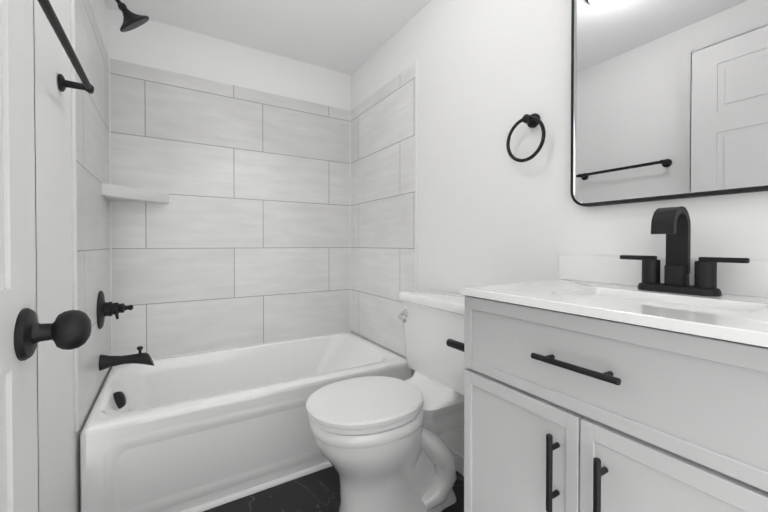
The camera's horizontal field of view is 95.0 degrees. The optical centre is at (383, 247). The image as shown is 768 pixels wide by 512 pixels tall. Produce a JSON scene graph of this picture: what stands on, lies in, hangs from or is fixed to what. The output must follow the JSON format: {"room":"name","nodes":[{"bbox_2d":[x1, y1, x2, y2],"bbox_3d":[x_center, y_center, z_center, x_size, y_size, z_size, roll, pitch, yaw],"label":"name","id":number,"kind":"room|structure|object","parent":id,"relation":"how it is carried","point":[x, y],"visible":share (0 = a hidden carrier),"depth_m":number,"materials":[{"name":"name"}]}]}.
{"room":"bathroom","nodes":[
{"label":"bathroom","id":0,"kind":"room"},
{"bbox_2d":[34,0,108,511],"bbox_3d":[-0.896,-0.109,0.809,0.100,2.420,2.640,0,1,-31],"label":"wall","id":1,"kind":"structure","parent":0,"point":[59,461],"depth_m":1.05,"materials":[{"name":"white paint"}]},
{"bbox_2d":[0,0,90,511],"bbox_3d":[-0.364,-0.004,0.259,0.127,2.198,0.826,0,1,-31],"label":"door","id":2,"kind":"structure","parent":1,"relation":"in","point":[23,332],"depth_m":0.53,"materials":[{"name":"white paint"}]},
{"bbox_2d":[37,0,93,93],"bbox_3d":[-0.849,-0.517,0.909,0.084,0.052,0.570,0,1,-31],"label":"towel bar","id":3,"kind":"object","parent":1,"relation":"attached to","point":[55,24],"visible":1,"depth_m":0.93,"materials":[{"name":"black metal"}]},
{"bbox_2d":[75,0,110,432],"bbox_3d":[-1.319,-0.194,1.610,0.009,1.710,0.830,0,1,-31],"label":"wall tiles","id":4,"kind":"structure","parent":1,"relation":"attached to","point":[93,202],"depth_m":1.51,"materials":[{"name":"grey tile"}]},
{"bbox_2d":[97,291,132,328],"bbox_3d":[-1.288,0.292,1.698,0.129,0.180,0.180,0,1,-31],"label":"tub valve","id":5,"kind":"object","parent":4,"relation":"attached to","point":[104,309],"visible":1,"depth_m":1.66,"materials":[{"name":"black metal"}]},
{"bbox_2d":[99,346,153,370],"bbox_3d":[-1.246,0.538,1.714,0.213,0.105,0.074,0,1,-31],"label":"tub spout","id":6,"kind":"object","parent":4,"relation":"attached to","point":[108,361],"visible":1,"depth_m":1.69,"materials":[{"name":"black metal"}]},
{"bbox_2d":[115,0,148,31],"bbox_3d":[-1.250,-1.124,1.684,0.212,0.178,0.144,0,1,-31],"label":"shower head","id":7,"kind":"object","parent":1,"relation":"attached to","point":[131,20],"visible":1,"depth_m":1.67},
{"bbox_2d":[106,8,350,371],"bbox_3d":[-0.923,-0.125,2.395,1.700,2.420,0.100,0,1,-31],"label":"wall","id":8,"kind":"structure","parent":0,"point":[155,44],"depth_m":2.26,"materials":[{"name":"white paint"}]},
{"bbox_2d":[101,183,168,203],"bbox_3d":[-1.331,-0.292,1.911,0.284,0.060,0.284,0,1,-31],"label":"corner shelf","id":9,"kind":"object","parent":8,"relation":"attached to","point":[111,192],"visible":0.98,"depth_m":1.89,"materials":[{"name":"white stone"}]},
{"bbox_2d":[110,58,350,357],"bbox_3d":[-0.895,-0.202,2.348,1.500,1.710,0.009,0,1,-31],"label":"wall tiles","id":10,"kind":"structure","parent":8,"relation":"attached to","point":[242,238],"depth_m":2.26,"materials":[{"name":"grey tile"}]},
{"bbox_2d":[70,0,417,431],"bbox_3d":[-0.670,-0.205,1.977,1.500,1.704,0.857,0,1,-31],"label":"trim","id":11,"kind":"structure","parent":8,"relation":"attached to","point":[74,200],"depth_m":1.25,"materials":[{"name":"white"}]},
{"bbox_2d":[104,0,430,74],"bbox_3d":[-0.238,-1.374,1.254,1.700,0.100,2.740,0,1,-31],"label":"ceiling","id":12,"kind":"structure","parent":0,"point":[349,37],"depth_m":2.08,"materials":[{"name":"white paint"}]},
{"bbox_2d":[203,466,463,511],"bbox_3d":[-0.238,1.146,1.280,1.700,0.100,2.740,0,1,-31],"label":"floor","id":13,"kind":"structure","parent":0,"point":[318,491],"depth_m":1.54,"materials":[{"name":"tile"}]},
{"bbox_2d":[80,331,411,511],"bbox_3d":[-0.674,0.869,1.996,1.492,0.440,0.838,0,1,-31],"label":"bathtub","id":14,"kind":"object","parent":13,"relation":"on","point":[201,431],"visible":0.79,"depth_m":1.59,"materials":[{"name":"white ceramic"}]},
{"bbox_2d":[306,289,468,511],"bbox_3d":[0.060,0.657,1.473,0.773,0.875,0.528,0,1,-31],"label":"toilet","id":15,"kind":"object","parent":13,"relation":"on","point":[382,445],"visible":0.9,"depth_m":1.40,"materials":[{"name":"white ceramic"}]},
{"bbox_2d":[446,206,767,511],"bbox_3d":[0.579,0.498,0.872,0.516,1.204,0.847,0,1,-31],"label":"bathroom vanity","id":16,"kind":"object","parent":13,"relation":"on","point":[630,383],"visible":1,"depth_m":0.73,"materials":[{"name":"paint"}]},
{"bbox_2d":[351,0,767,455],"bbox_3d":[0.446,-0.118,1.682,0.100,2.420,2.740,0,1,-31],"label":"wall","id":17,"kind":"structure","parent":0,"point":[491,73],"depth_m":1.49,"materials":[{"name":"white paint"}]},
{"bbox_2d":[351,63,414,357],"bbox_3d":[-0.039,-0.202,2.375,0.009,1.710,0.851,0,1,-31],"label":"wall tiles","id":18,"kind":"structure","parent":17,"relation":"attached to","point":[382,197],"depth_m":2.30,"materials":[{"name":"grey tile"}]},
{"bbox_2d":[447,444,463,475],"bbox_3d":[0.413,1.048,1.639,0.014,0.090,0.860,0,1,-31],"label":"baseboard","id":19,"kind":"structure","parent":17,"relation":"attached to","point":[459,461],"depth_m":1.70,"materials":[{"name":"white wood"}]},
{"bbox_2d":[506,113,545,161],"bbox_3d":[0.550,-0.424,1.354,0.055,0.188,0.171,0,1,-31],"label":"towel ring","id":20,"kind":"object","parent":17,"relation":"attached to","point":[533,120],"visible":1,"depth_m":1.34,"materials":[{"name":"black metal"}]},
{"bbox_2d":[570,0,767,206],"bbox_3d":[0.820,-0.625,0.930,0.031,0.980,0.655,0,1,-31],"label":"mirror","id":21,"kind":"object","parent":17,"relation":"attached to","point":[669,99],"visible":0.98,"depth_m":0.98,"materials":[{"name":"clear mirror"}]}
]}

